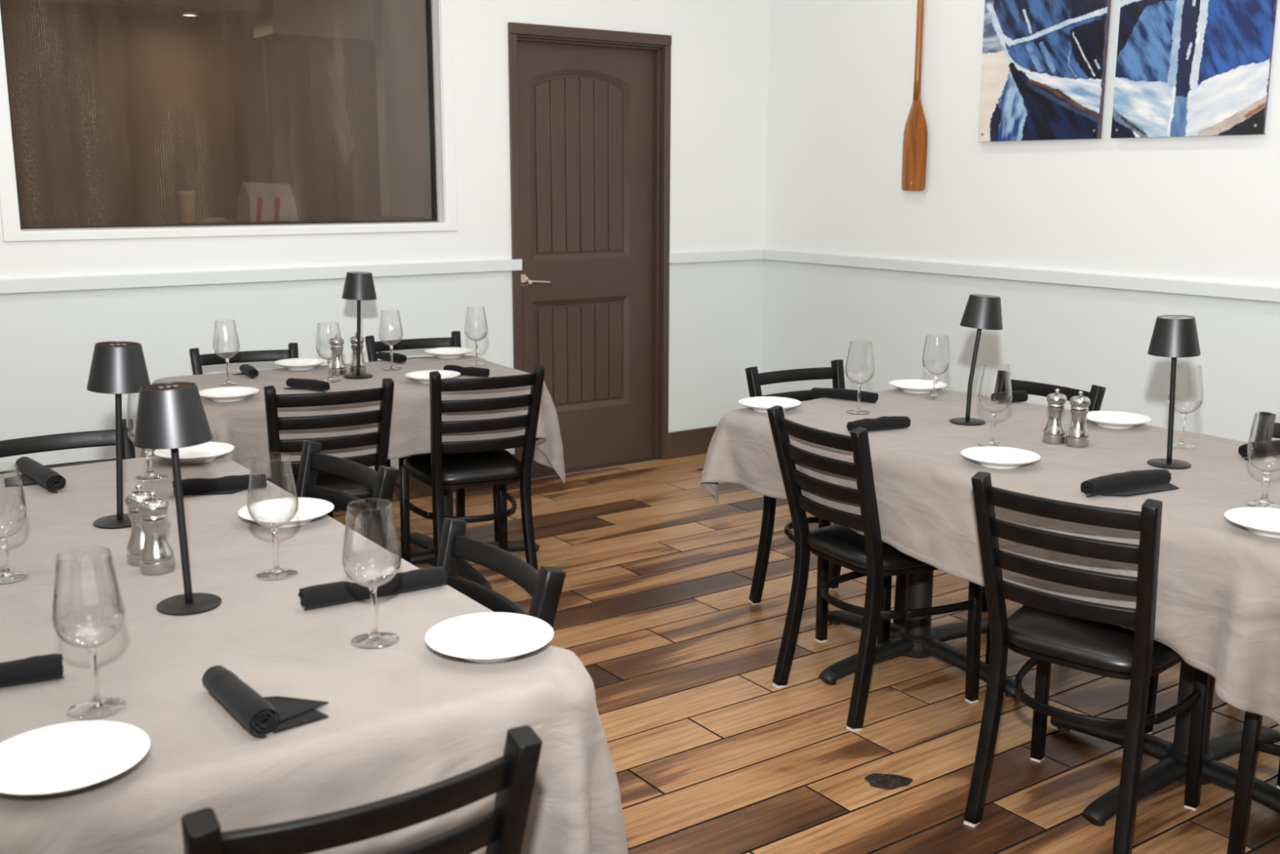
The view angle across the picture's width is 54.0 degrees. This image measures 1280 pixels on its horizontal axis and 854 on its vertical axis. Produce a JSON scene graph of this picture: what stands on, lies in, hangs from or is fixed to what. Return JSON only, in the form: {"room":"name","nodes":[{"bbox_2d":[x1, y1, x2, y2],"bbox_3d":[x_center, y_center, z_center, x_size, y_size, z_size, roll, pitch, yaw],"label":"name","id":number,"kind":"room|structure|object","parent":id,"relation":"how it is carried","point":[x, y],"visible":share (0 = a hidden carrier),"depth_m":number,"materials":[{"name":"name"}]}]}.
{"room":"restaurant dining room","nodes":[
{"label":"restaurant dining room","id":0,"kind":"room"},
{"bbox_2d":[0,0,769,479],"bbox_3d":[-2.496,-0.996,4.472,7.600,3.050,0.140,-8,14,-34],"label":"wall","id":1,"kind":"structure","parent":0,"point":[719,48],"depth_m":5.58,"materials":[{"name":"paint"}]},
{"bbox_2d":[0,0,457,241],"bbox_3d":[-1.600,-1.476,5.001,1.832,1.410,0.142,-8,14,-34],"label":"window","id":2,"kind":"structure","parent":1,"relation":"in","point":[129,118],"depth_m":5.05,"materials":[{"name":"brown glass"}]},
{"bbox_2d":[0,258,522,293],"bbox_3d":[-3.056,-0.415,4.088,6.122,0.053,0.022,-8,14,-34],"label":"trim","id":3,"kind":"structure","parent":1,"relation":"attached to","point":[14,286],"depth_m":5.06,"materials":[{"name":"white paint"}]},
{"bbox_2d":[333,453,516,510],"bbox_3d":[-3.078,0.528,4.265,6.078,0.138,0.016,-8,14,-34],"label":"baseboard","id":4,"kind":"structure","parent":1,"relation":"attached to","point":[417,488],"depth_m":5.68,"materials":[{"name":"brown paint"}]},
{"bbox_2d":[507,22,671,482],"bbox_3d":[-0.260,-0.826,6.092,0.894,2.103,0.158,-8,14,-34],"label":"door","id":5,"kind":"structure","parent":1,"relation":"in","point":[590,109],"depth_m":6.11,"materials":[{"name":"brown paint"}]},
{"bbox_2d":[667,425,717,458],"bbox_3d":[0.400,0.063,6.655,0.630,0.138,0.016,-8,14,-34],"label":"baseboard","id":6,"kind":"structure","parent":1,"relation":"attached to","point":[687,442],"depth_m":6.55,"materials":[{"name":"brown paint"}]},
{"bbox_2d":[669,248,764,263],"bbox_3d":[0.403,-0.878,6.465,0.632,0.053,0.022,-8,14,-34],"label":"trim","id":7,"kind":"structure","parent":1,"relation":"attached to","point":[744,255],"depth_m":6.44,"materials":[{"name":"white paint"}]},
{"bbox_2d":[333,453,1279,853],"bbox_3d":[-0.148,1.210,1.486,7.600,0.100,8.340,-8,14,-34],"label":"floor","id":8,"kind":"structure","parent":0,"point":[708,756],"depth_m":3.44,"materials":[{"name":"brown wood"}]},
{"bbox_2d":[0,418,135,474],"bbox_3d":[-1.350,0.430,3.044,0.401,0.815,0.479,-8,14,-34],"label":"dining chair","id":9,"kind":"object","parent":8,"relation":"on","point":[35,444],"visible":0.1,"depth_m":3.18,"materials":[{"name":"black metal"}]},
{"bbox_2d":[188,342,333,518],"bbox_3d":[-1.368,0.133,4.540,0.401,0.815,0.479,-6,13,-26],"label":"dining chair","id":10,"kind":"object","parent":8,"relation":"on","point":[197,360],"visible":0.07,"depth_m":4.65,"materials":[{"name":"black metal"}]},
{"bbox_2d":[263,377,394,550],"bbox_3d":[-1.030,0.227,4.072,0.401,0.815,0.479,-5,12,-25],"label":"dining chair","id":11,"kind":"object","parent":8,"relation":"on","point":[384,394],"visible":0.41,"depth_m":3.85,"materials":[{"name":"black metal"}]},
{"bbox_2d":[266,471,373,499],"bbox_3d":[-1.050,0.184,4.107,0.391,0.052,0.384,-5,12,-25],"label":"seat cushion","id":12,"kind":"object","parent":11,"relation":"on","point":[335,482],"depth_m":4.00,"materials":[{"name":"black leather"}]},
{"bbox_2d":[294,440,398,546],"bbox_3d":[-0.824,0.484,2.785,0.479,0.815,0.401,-9,15,-40],"label":"dining chair","id":13,"kind":"object","parent":8,"relation":"on","point":[383,482],"visible":0.2,"depth_m":2.85,"materials":[{"name":"black wood"}]},
{"bbox_2d":[181,724,542,853],"bbox_3d":[-0.398,0.725,1.576,0.401,0.815,0.479,-7,13,-32],"label":"dining chair","id":14,"kind":"object","parent":8,"relation":"on","point":[512,775],"visible":1,"depth_m":1.35,"materials":[{"name":"black metal"}]},
{"bbox_2d":[364,330,498,541],"bbox_3d":[-0.810,0.061,4.912,0.401,0.815,0.479,-6,13,-26],"label":"dining chair","id":15,"kind":"object","parent":8,"relation":"on","point":[372,347],"visible":0.16,"depth_m":5.03,"materials":[{"name":"black metal"}]},
{"bbox_2d":[396,488,539,589],"bbox_3d":[-1.013,0.193,4.456,1.434,0.732,0.774,-6,13,-30],"label":"dining table","id":16,"kind":"object","parent":8,"relation":"on","point":[468,571],"visible":0.12,"depth_m":4.62,"materials":[{"name":"metal"}]},
{"bbox_2d":[140,355,565,484],"bbox_3d":[-1.003,0.026,4.429,1.366,0.413,0.856,-6,13,-30],"label":"tablecloth","id":17,"kind":"object","parent":16,"relation":"on","point":[242,424],"visible":0.34,"depth_m":4.18,"materials":[{"name":"beige fabric"}]},
{"bbox_2d":[213,320,239,385],"bbox_3d":[-1.379,-0.249,4.194,0.086,0.212,0.086,-4,12,-22],"label":"wine glass","id":18,"kind":"object","parent":17,"relation":"on","point":[230,383],"visible":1,"depth_m":4.20,"materials":[{"name":"clear glass"}]},
{"bbox_2d":[213,320,239,358],"bbox_3d":[-1.379,-0.291,4.186,0.086,0.127,0.086,4,12,19],"label":"bowl","id":19,"kind":"object","parent":18,"relation":"on","point":[234,320],"depth_m":4.18,"materials":[{"name":"clear glass"}]},
{"bbox_2d":[199,386,259,402],"bbox_3d":[-1.284,-0.098,3.918,0.188,0.026,0.188,-8,14,-34],"label":"plate","id":20,"kind":"object","parent":17,"relation":"on","point":[233,393],"visible":0.97,"depth_m":3.95,"materials":[{"name":"white ceramic"}]},
{"bbox_2d":[274,357,327,370],"bbox_3d":[-1.230,-0.225,4.556,0.188,0.026,0.188,-8,14,-34],"label":"plate","id":21,"kind":"object","parent":17,"relation":"on","point":[300,363],"visible":0.99,"depth_m":4.58,"materials":[{"name":"white ceramic"}]},
{"bbox_2d":[284,377,329,391],"bbox_3d":[-1.093,-0.138,4.093,0.182,0.036,0.062,8,14,34],"label":"rolled napkin","id":22,"kind":"object","parent":17,"relation":"on","point":[295,383],"visible":1,"depth_m":4.08,"materials":[{"name":"black fabric"}]},
{"bbox_2d":[315,323,342,382],"bbox_3d":[-1.051,-0.252,4.251,0.085,0.198,0.085,9,14,38],"label":"wine glass","id":23,"kind":"object","parent":17,"relation":"on","point":[329,361],"visible":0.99,"depth_m":4.25,"materials":[{"name":"clear glass"}]},
{"bbox_2d":[315,323,342,359],"bbox_3d":[-1.051,-0.288,4.244,0.085,0.125,0.085,8,14,34],"label":"bowl","id":24,"kind":"object","parent":23,"relation":"on","point":[336,323],"depth_m":4.24,"materials":[{"name":"clear glass"}]},
{"bbox_2d":[328,333,346,375],"bbox_3d":[-1.062,-0.255,4.407,0.058,0.144,0.058,-8,14,-34],"label":"pepper mill","id":25,"kind":"object","parent":17,"relation":"on","point":[338,366],"visible":0.88,"depth_m":4.39,"materials":[{"name":"silver metal"}]},
{"bbox_2d":[349,332,366,373],"bbox_3d":[-1.001,-0.264,4.451,0.058,0.144,0.058,-8,14,-34],"label":"pepper mill","id":26,"kind":"object","parent":17,"relation":"on","point":[353,369],"visible":0.74,"depth_m":4.44,"materials":[{"name":"silver metal"}]},
{"bbox_2d":[342,271,376,378],"bbox_3d":[-0.967,-0.352,4.336,0.122,0.362,0.118,-8,14,-34],"label":"table lamp","id":27,"kind":"object","parent":17,"relation":"on","point":[358,286],"visible":1,"depth_m":4.28,"materials":[{"name":"black metal"}]},
{"bbox_2d":[378,309,403,370],"bbox_3d":[-0.897,-0.314,4.528,0.086,0.212,0.086,0,11,-3],"label":"wine glass","id":28,"kind":"object","parent":17,"relation":"on","point":[390,345],"visible":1,"depth_m":4.53,"materials":[{"name":"clear glass"}]},
{"bbox_2d":[378,309,403,345],"bbox_3d":[-0.897,-0.356,4.519,0.086,0.127,0.086,-6,13,-29],"label":"bowl","id":29,"kind":"object","parent":28,"relation":"on","point":[384,309],"depth_m":4.51,"materials":[{"name":"clear glass"}]},
{"bbox_2d":[404,369,460,383],"bbox_3d":[-0.704,-0.168,4.274,0.188,0.026,0.188,-8,14,-34],"label":"plate","id":30,"kind":"object","parent":17,"relation":"on","point":[422,376],"visible":0.73,"depth_m":4.31,"materials":[{"name":"white ceramic"}]},
{"bbox_2d":[424,346,473,358],"bbox_3d":[-0.739,-0.284,4.857,0.188,0.026,0.188,-8,14,-34],"label":"plate","id":31,"kind":"object","parent":17,"relation":"on","point":[444,352],"visible":1,"depth_m":4.89,"materials":[{"name":"white ceramic"}]},
{"bbox_2d":[443,364,489,377],"bbox_3d":[-0.607,-0.196,4.396,0.175,0.035,0.036,5,12,24],"label":"rolled napkin","id":32,"kind":"object","parent":17,"relation":"on","point":[470,371],"visible":0.88,"depth_m":4.38,"materials":[{"name":"black fabric"}]},
{"bbox_2d":[464,306,488,365],"bbox_3d":[-0.606,-0.338,4.650,0.086,0.212,0.086,9,14,37],"label":"wine glass","id":33,"kind":"object","parent":17,"relation":"on","point":[477,340],"visible":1,"depth_m":4.65,"materials":[{"name":"clear glass"}]},
{"bbox_2d":[464,306,488,341],"bbox_3d":[-0.606,-0.379,4.642,0.086,0.127,0.086,10,15,41],"label":"bowl","id":34,"kind":"object","parent":33,"relation":"on","point":[470,306],"depth_m":4.64,"materials":[{"name":"clear glass"}]},
{"bbox_2d":[399,364,545,597],"bbox_3d":[-0.587,0.171,4.362,0.401,0.815,0.479,-5,12,-25],"label":"dining chair","id":35,"kind":"object","parent":8,"relation":"on","point":[475,463],"visible":0.93,"depth_m":4.21,"materials":[{"name":"black wood"}]},
{"bbox_2d":[403,449,521,484],"bbox_3d":[-0.607,0.128,4.398,0.391,0.052,0.384,-5,12,-25],"label":"seat cushion","id":36,"kind":"object","parent":35,"relation":"on","point":[499,466],"depth_m":4.28,"materials":[{"name":"black leather"}]},
{"bbox_2d":[435,517,565,644],"bbox_3d":[-0.419,0.617,2.120,0.479,0.815,0.401,-7,13,-33],"label":"dining chair","id":37,"kind":"object","parent":8,"relation":"on","point":[544,586],"visible":0.21,"depth_m":2.19,"materials":[{"name":"black metal"}]},
{"bbox_2d":[745,359,844,642],"bbox_3d":[0.628,0.218,4.143,0.401,0.815,0.479,-6,13,-28],"label":"dining chair","id":38,"kind":"object","parent":8,"relation":"on","point":[827,570],"visible":0.33,"depth_m":4.22,"materials":[{"name":"black wood"}]},
{"bbox_2d":[767,404,982,732],"bbox_3d":[0.643,0.352,3.469,0.479,0.815,0.401,-6,13,-29],"label":"dining chair","id":39,"kind":"object","parent":8,"relation":"on","point":[871,557],"visible":0.93,"depth_m":3.35,"materials":[{"name":"black metal"}]},
{"bbox_2d":[805,524,930,570],"bbox_3d":[0.684,0.313,3.486,0.384,0.052,0.391,-6,13,-29],"label":"seat cushion","id":40,"kind":"object","parent":39,"relation":"on","point":[839,544],"depth_m":3.36,"materials":[{"name":"black leather"}]},
{"bbox_2d":[864,773,912,789],"bbox_3d":[0.602,0.853,3.029,0.118,0.004,0.084,0,11,0],"label":"flat stone","id":41,"kind":"object","parent":8,"relation":"on","point":[886,781],"depth_m":3.02,"materials":[{"name":"grey stone"}]},
{"bbox_2d":[893,370,1106,664],"bbox_3d":[1.112,0.266,3.909,0.479,0.815,0.401,-8,14,-34],"label":"dining chair","id":42,"kind":"object","parent":8,"relation":"on","point":[1096,393],"visible":0.07,"depth_m":3.98,"materials":[{"name":"black metal"}]},
{"bbox_2d":[818,569,1279,826],"bbox_3d":[1.108,0.416,3.364,0.880,0.732,1.766,-8,14,-34],"label":"dining table","id":43,"kind":"object","parent":8,"relation":"on","point":[917,638],"visible":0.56,"depth_m":3.15,"materials":[{"name":"metal"}]},
{"bbox_2d":[700,387,1279,724],"bbox_3d":[1.105,0.252,3.340,1.066,0.420,1.972,-8,14,-34],"label":"tablecloth","id":44,"kind":"object","parent":43,"relation":"on","point":[1218,603],"visible":0.62,"depth_m":3.00,"materials":[{"name":"beige fabric"}]},
{"bbox_2d":[738,396,801,413],"bbox_3d":[0.389,-0.063,3.765,0.188,0.026,0.188,-8,14,-34],"label":"plate","id":45,"kind":"object","parent":44,"relation":"on","point":[758,404],"visible":0.8,"depth_m":3.80,"materials":[{"name":"white ceramic"}]},
{"bbox_2d":[810,387,878,403],"bbox_3d":[0.641,-0.103,3.943,0.224,0.035,0.036,8,14,34],"label":"rolled napkin","id":46,"kind":"object","parent":44,"relation":"on","point":[838,393],"visible":0.98,"depth_m":3.93,"materials":[{"name":"black fabric"}]},
{"bbox_2d":[844,340,875,414],"bbox_3d":[0.649,-0.147,3.711,0.086,0.212,0.086,-1,11,-7],"label":"wine glass","id":47,"kind":"object","parent":44,"relation":"on","point":[858,411],"visible":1,"depth_m":3.71,"materials":[{"name":"clear glass"}]},
{"bbox_2d":[844,340,875,384],"bbox_3d":[0.649,-0.189,3.702,0.086,0.127,0.086,8,13,33],"label":"bowl","id":48,"kind":"object","parent":47,"relation":"on","point":[851,340],"depth_m":3.70,"materials":[{"name":"clear glass"}]},
{"bbox_2d":[846,415,911,433],"bbox_3d":[0.659,-0.009,3.463,0.194,0.039,0.040,-5,12,-24],"label":"rolled napkin","id":49,"kind":"object","parent":44,"relation":"on","point":[882,423],"visible":0.92,"depth_m":3.45,"materials":[{"name":"black fabric"}]},
{"bbox_2d":[888,378,946,393],"bbox_3d":[0.907,-0.129,4.106,0.188,0.026,0.188,-8,14,-34],"label":"plate","id":50,"kind":"object","parent":44,"relation":"on","point":[907,385],"visible":0.92,"depth_m":4.14,"materials":[{"name":"white ceramic"}]},
{"bbox_2d":[922,334,950,399],"bbox_3d":[0.932,-0.189,3.960,0.085,0.198,0.085,-6,13,-30],"label":"wine glass","id":51,"kind":"object","parent":44,"relation":"on","point":[934,396],"visible":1,"depth_m":3.96,"materials":[{"name":"clear glass"}]},
{"bbox_2d":[922,334,950,375],"bbox_3d":[0.932,-0.225,3.953,0.085,0.125,0.085,1,11,3],"label":"bowl","id":52,"kind":"object","parent":51,"relation":"on","point":[926,335],"depth_m":3.95,"materials":[{"name":"clear glass"}]},
{"bbox_2d":[949,293,1002,425],"bbox_3d":[0.955,-0.192,3.555,0.131,0.363,0.121,-8,14,-34],"label":"table lamp","id":53,"kind":"object","parent":44,"relation":"on","point":[981,312],"visible":1,"depth_m":3.50,"materials":[{"name":"black metal"}]},
{"bbox_2d":[977,363,1012,446],"bbox_3d":[0.919,-0.057,3.258,0.086,0.212,0.086,5,12,22],"label":"wine glass","id":54,"kind":"object","parent":44,"relation":"on","point":[992,443],"visible":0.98,"depth_m":3.27,"materials":[{"name":"clear glass"}]},
{"bbox_2d":[977,363,1012,413],"bbox_3d":[0.919,-0.098,3.250,0.086,0.127,0.086,2,11,11],"label":"bowl","id":55,"kind":"object","parent":54,"relation":"on","point":[1004,363],"depth_m":3.24,"materials":[{"name":"clear glass"}]},
{"bbox_2d":[960,446,1040,469],"bbox_3d":[0.876,0.079,3.058,0.188,0.026,0.188,-8,14,-34],"label":"plate","id":56,"kind":"object","parent":44,"relation":"on","point":[993,457],"visible":1,"depth_m":3.08,"materials":[{"name":"white ceramic"}]},
{"bbox_2d":[990,390,1028,403],"bbox_3d":[1.146,-0.093,3.900,0.116,0.036,0.038,-3,12,-16],"label":"rolled napkin","id":57,"kind":"object","parent":44,"relation":"on","point":[1018,396],"visible":0.98,"depth_m":3.89,"materials":[{"name":"black fabric"}]},
{"bbox_2d":[1042,388,1066,444],"bbox_3d":[1.094,-0.030,3.308,0.058,0.144,0.058,-8,14,-34],"label":"pepper mill","id":58,"kind":"object","parent":44,"relation":"on","point":[1055,432],"visible":1,"depth_m":3.29,"materials":[{"name":"silver metal"}]},
{"bbox_2d":[1065,391,1090,447],"bbox_3d":[1.142,-0.022,3.268,0.058,0.144,0.058,-8,14,-34],"label":"pepper mill","id":59,"kind":"object","parent":44,"relation":"on","point":[1077,434],"visible":1,"depth_m":3.25,"materials":[{"name":"silver metal"}]},
{"bbox_2d":[1085,410,1151,429],"bbox_3d":[1.340,-0.016,3.543,0.188,0.026,0.188,-8,14,-34],"label":"plate","id":60,"kind":"object","parent":44,"relation":"on","point":[1104,419],"visible":0.94,"depth_m":3.57,"materials":[{"name":"white ceramic"}]},
{"bbox_2d":[1080,468,1179,497],"bbox_3d":[1.094,0.123,2.795,0.259,0.042,0.070,-6,13,-28],"label":"rolled napkin","id":61,"kind":"object","parent":44,"relation":"on","point":[1147,481],"visible":1,"depth_m":2.78,"materials":[{"name":"black fabric"}]},
{"bbox_2d":[1146,315,1200,469],"bbox_3d":[1.280,-0.086,3.029,0.119,0.362,0.118,-8,14,-34],"label":"table lamp","id":62,"kind":"object","parent":44,"relation":"on","point":[1173,336],"visible":1,"depth_m":2.98,"materials":[{"name":"black metal"}]},
{"bbox_2d":[1166,363,1203,448],"bbox_3d":[1.411,-0.054,3.255,0.086,0.212,0.086,-5,12,-26],"label":"wine glass","id":63,"kind":"object","parent":44,"relation":"on","point":[1180,444],"visible":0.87,"depth_m":3.26,"materials":[{"name":"clear glass"}]},
{"bbox_2d":[1167,363,1203,413],"bbox_3d":[1.411,-0.096,3.247,0.086,0.127,0.086,7,13,29],"label":"bowl","id":64,"kind":"object","parent":63,"relation":"on","point":[1181,363],"depth_m":3.24,"materials":[{"name":"clear glass"}]},
{"bbox_2d":[1223,506,1279,538],"bbox_3d":[1.256,0.194,2.482,0.188,0.026,0.188,-8,14,-34],"label":"plate","id":65,"kind":"object","parent":44,"relation":"on","point":[1261,521],"visible":1,"depth_m":2.53,"materials":[{"name":"white ceramic"}]},
{"bbox_2d":[1238,440,1279,459],"bbox_3d":[1.575,0.054,3.155,0.172,0.041,0.043,-6,13,-28],"label":"rolled napkin","id":66,"kind":"object","parent":44,"relation":"on","point":[1260,448],"visible":0.97,"depth_m":3.13,"materials":[{"name":"black fabric"}]},
{"bbox_2d":[1245,410,1279,508],"bbox_3d":[1.334,0.070,2.666,0.085,0.198,0.085,-4,12,-20],"label":"wine glass","id":67,"kind":"object","parent":44,"relation":"on","point":[1264,501],"visible":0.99,"depth_m":2.67,"materials":[{"name":"clear glass"}]},
{"bbox_2d":[1247,410,1279,472],"bbox_3d":[1.334,0.034,2.659,0.085,0.125,0.085,-9,14,-38],"label":"bowl","id":68,"kind":"object","parent":67,"relation":"on","point":[1264,471],"depth_m":2.67,"materials":[{"name":"clear glass"}]},
{"bbox_2d":[964,471,1209,853],"bbox_3d":[0.996,0.488,2.787,0.401,0.815,0.479,10,15,40],"label":"dining chair","id":69,"kind":"object","parent":8,"relation":"on","point":[1082,635],"visible":0.94,"depth_m":2.65,"materials":[{"name":"black metal"}]},
{"bbox_2d":[1005,604,1181,673],"bbox_3d":[1.027,0.447,2.816,0.391,0.052,0.384,10,15,40],"label":"seat cushion","id":70,"kind":"object","parent":69,"relation":"on","point":[1091,646],"depth_m":2.69,"materials":[{"name":"black leather"}]},
{"bbox_2d":[1144,411,1279,788],"bbox_3d":[1.613,0.409,3.194,0.479,0.815,0.401,-8,14,-34],"label":"dining chair","id":71,"kind":"object","parent":8,"relation":"on","point":[1267,428],"visible":0.09,"depth_m":3.35,"materials":[{"name":"black metal"}]},
{"bbox_2d":[1226,711,1279,853],"bbox_3d":[1.540,0.536,2.556,0.479,0.815,0.401,11,15,43],"label":"dining chair","id":72,"kind":"object","parent":8,"relation":"on","point":[1251,744],"visible":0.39,"depth_m":2.60,"materials":[{"name":"black metal"}]},
{"bbox_3d":[-0.933,0.613,2.344,0.840,0.732,1.760,-8,14,-34],"label":"dining table","id":73,"kind":"object","parent":8,"relation":"on","visible":0},
{"bbox_2d":[0,453,627,853],"bbox_3d":[-0.908,0.548,2.356,0.970,0.630,1.966,-8,14,-34],"label":"tablecloth","id":74,"kind":"object","parent":73,"relation":"on","point":[406,715],"visible":0.81,"depth_m":1.78,"materials":[{"name":"beige fabric"}]},
{"bbox_2d":[0,462,28,584],"bbox_3d":[-1.096,0.165,2.152,0.085,0.198,0.085,-3,12,-15],"label":"wine glass","id":75,"kind":"object","parent":74,"relation":"on","point":[5,571],"visible":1,"depth_m":2.16,"materials":[{"name":"clear glass"}]},
{"bbox_2d":[0,462,26,538],"bbox_3d":[-1.096,0.129,2.145,0.085,0.125,0.085,10,15,40],"label":"bowl","id":76,"kind":"object","parent":75,"relation":"on","point":[2,536],"depth_m":2.15,"materials":[{"name":"clear glass"}]},
{"bbox_2d":[0,653,64,687],"bbox_3d":[-0.849,0.334,1.718,0.112,0.036,0.038,-5,12,-25],"label":"rolled napkin","id":77,"kind":"object","parent":74,"relation":"on","point":[34,668],"visible":1,"depth_m":1.71,"materials":[{"name":"black fabric"}]},
{"bbox_2d":[4,456,66,492],"bbox_3d":[-1.383,0.108,2.836,0.095,0.041,0.261,-9,15,-39],"label":"rolled napkin","id":78,"kind":"object","parent":74,"relation":"on","point":[34,473],"visible":1,"depth_m":2.82,"materials":[{"name":"black fabric"}]},
{"bbox_2d":[0,720,150,795],"bbox_3d":[-0.668,0.392,1.459,0.188,0.026,0.188,-8,14,-34],"label":"plate","id":79,"kind":"object","parent":74,"relation":"on","point":[68,757],"visible":1,"depth_m":1.48,"materials":[{"name":"white ceramic"}]},
{"bbox_2d":[52,545,126,719],"bbox_3d":[-0.709,0.264,1.621,0.086,0.212,0.086,1,11,3],"label":"wine glass","id":80,"kind":"object","parent":74,"relation":"on","point":[95,701],"visible":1,"depth_m":1.62,"materials":[{"name":"clear glass"}]},
{"bbox_2d":[52,545,124,648],"bbox_3d":[-0.709,0.222,1.613,0.086,0.127,0.086,0,11,-1],"label":"bowl","id":81,"kind":"object","parent":80,"relation":"on","point":[94,646],"depth_m":1.61,"materials":[{"name":"clear glass"}]},
{"bbox_2d":[86,341,150,528],"bbox_3d":[-1.030,0.014,2.493,0.125,0.363,0.119,-8,14,-34],"label":"table lamp","id":82,"kind":"object","parent":74,"relation":"on","point":[117,367],"visible":0.94,"depth_m":2.44,"materials":[{"name":"black metal"}]},
{"bbox_2d":[124,484,151,565],"bbox_3d":[-0.896,0.172,2.259,0.058,0.144,0.058,-8,14,-34],"label":"pepper mill","id":83,"kind":"object","parent":74,"relation":"on","point":[136,540],"visible":0.56,"depth_m":2.24,"materials":[{"name":"silver metal"}]},
{"bbox_2d":[126,393,167,481],"bbox_3d":[-1.129,0.020,2.878,0.085,0.198,0.085,-8,14,-37],"label":"wine glass","id":84,"kind":"object","parent":74,"relation":"on","point":[150,475],"visible":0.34,"depth_m":2.89,"materials":[{"name":"clear glass"}]},
{"bbox_2d":[126,393,133,443],"bbox_3d":[-1.129,-0.016,2.871,0.085,0.125,0.085,-1,11,-4],"label":"bowl","id":85,"kind":"object","parent":84,"relation":"on","point":[128,393],"depth_m":2.85,"materials":[{"name":"clear glass"}]},
{"bbox_2d":[137,491,175,575],"bbox_3d":[-0.852,0.183,2.207,0.058,0.144,0.058,-8,14,-34],"label":"pepper mill","id":86,"kind":"object","parent":74,"relation":"on","point":[156,555],"visible":1,"depth_m":2.19,"materials":[{"name":"silver metal"}]},
{"bbox_2d":[133,382,222,615],"bbox_3d":[-0.738,0.112,2.005,0.118,0.361,0.118,-8,14,-34],"label":"table lamp","id":87,"kind":"object","parent":74,"relation":"on","point":[171,415],"visible":1,"depth_m":1.95,"materials":[{"name":"black metal"}]},
{"bbox_2d":[153,441,234,464],"bbox_3d":[-1.093,0.068,3.085,0.188,0.026,0.188,-8,14,-34],"label":"plate","id":88,"kind":"object","parent":74,"relation":"on","point":[208,451],"visible":0.81,"depth_m":3.11,"materials":[{"name":"white ceramic"}]},
{"bbox_2d":[172,473,266,495],"bbox_3d":[-0.922,0.126,2.764,0.198,0.036,0.048,-5,12,-25],"label":"rolled napkin","id":89,"kind":"object","parent":74,"relation":"on","point":[232,483],"visible":0.91,"depth_m":2.76,"materials":[{"name":"black fabric"}]},
{"bbox_2d":[201,665,328,737],"bbox_3d":[-0.490,0.347,1.653,0.121,0.040,0.190,-8,14,-36],"label":"rolled napkin","id":90,"kind":"object","parent":74,"relation":"on","point":[259,714],"visible":1,"depth_m":1.61,"materials":[{"name":"black fabric"}]},
{"bbox_2d":[246,452,298,580],"bbox_3d":[-0.635,0.154,2.177,0.086,0.212,0.086,3,11,12],"label":"wine glass","id":91,"kind":"object","parent":74,"relation":"on","point":[276,568],"visible":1,"depth_m":2.18,"materials":[{"name":"clear glass"}]},
{"bbox_2d":[246,452,298,528],"bbox_3d":[-0.635,0.112,2.169,0.086,0.127,0.086,7,13,30],"label":"bowl","id":92,"kind":"object","parent":91,"relation":"on","point":[271,526],"depth_m":2.16,"materials":[{"name":"clear glass"}]},
{"bbox_2d":[237,497,333,528],"bbox_3d":[-0.714,0.178,2.538,0.188,0.026,0.188,-8,14,-34],"label":"plate","id":93,"kind":"object","parent":74,"relation":"on","point":[273,512],"visible":0.94,"depth_m":2.56,"materials":[{"name":"white ceramic"}]},
{"bbox_2d":[342,498,401,648],"bbox_3d":[-0.397,0.217,1.865,0.086,0.212,0.086,8,14,34],"label":"wine glass","id":94,"kind":"object","parent":74,"relation":"on","point":[375,633],"visible":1,"depth_m":1.87,"materials":[{"name":"clear glass"}]},
{"bbox_2d":[342,498,401,586],"bbox_3d":[-0.397,0.175,1.857,0.086,0.127,0.086,5,12,23],"label":"bowl","id":95,"kind":"object","parent":94,"relation":"on","point":[371,585],"depth_m":1.85,"materials":[{"name":"clear glass"}]},
{"bbox_2d":[297,566,448,609],"bbox_3d":[-0.438,0.264,2.077,0.248,0.037,0.039,-7,13,-31],"label":"rolled napkin","id":96,"kind":"object","parent":74,"relation":"on","point":[326,594],"visible":0.92,"depth_m":2.06,"materials":[{"name":"black fabric"}]},
{"bbox_2d":[425,612,554,662],"bbox_3d":[-0.221,0.316,1.848,0.188,0.026,0.188,-8,14,-34],"label":"plate","id":97,"kind":"object","parent":74,"relation":"on","point":[486,637],"visible":1,"depth_m":1.87,"materials":[{"name":"white ceramic"}]},
{"bbox_2d":[760,0,1279,442],"bbox_3d":[3.018,-0.758,3.353,0.120,3.050,8.340,-8,14,-34],"label":"wall","id":98,"kind":"structure","parent":0,"point":[841,76],"depth_m":5.43,"materials":[{"name":"paint"}]},
{"bbox_2d":[901,0,927,191],"bbox_3d":[1.248,-1.730,5.595,0.043,1.331,0.148,-8,14,-34],"label":"oar","id":99,"kind":"object","parent":98,"relation":"hanging from","point":[915,133],"visible":1,"depth_m":5.66,"materials":[{"name":"brown wood"}]},
{"bbox_2d":[763,249,1279,302],"bbox_3d":[3.005,-0.250,3.345,0.022,0.053,8.178,-8,14,-34],"label":"trim","id":100,"kind":"structure","parent":98,"relation":"attached to","point":[1220,290],"depth_m":5.18,"materials":[{"name":"white paint"}]},
{"bbox_2d":[977,0,1112,142],"bbox_3d":[1.631,-1.626,5.059,0.020,0.920,0.612,-8,14,-34],"label":"wall picture","id":101,"kind":"object","parent":98,"relation":"attached to","point":[1044,64],"visible":1,"depth_m":5.08,"materials":[{"name":"blue plastic"}]},
{"bbox_2d":[1111,0,1278,137],"bbox_3d":[2.006,-1.520,4.534,0.020,0.920,0.612,-8,14,-34],"label":"wall picture","id":102,"kind":"object","parent":98,"relation":"attached to","point":[1184,68],"visible":1,"depth_m":4.56,"materials":[{"name":"blue plastic"}]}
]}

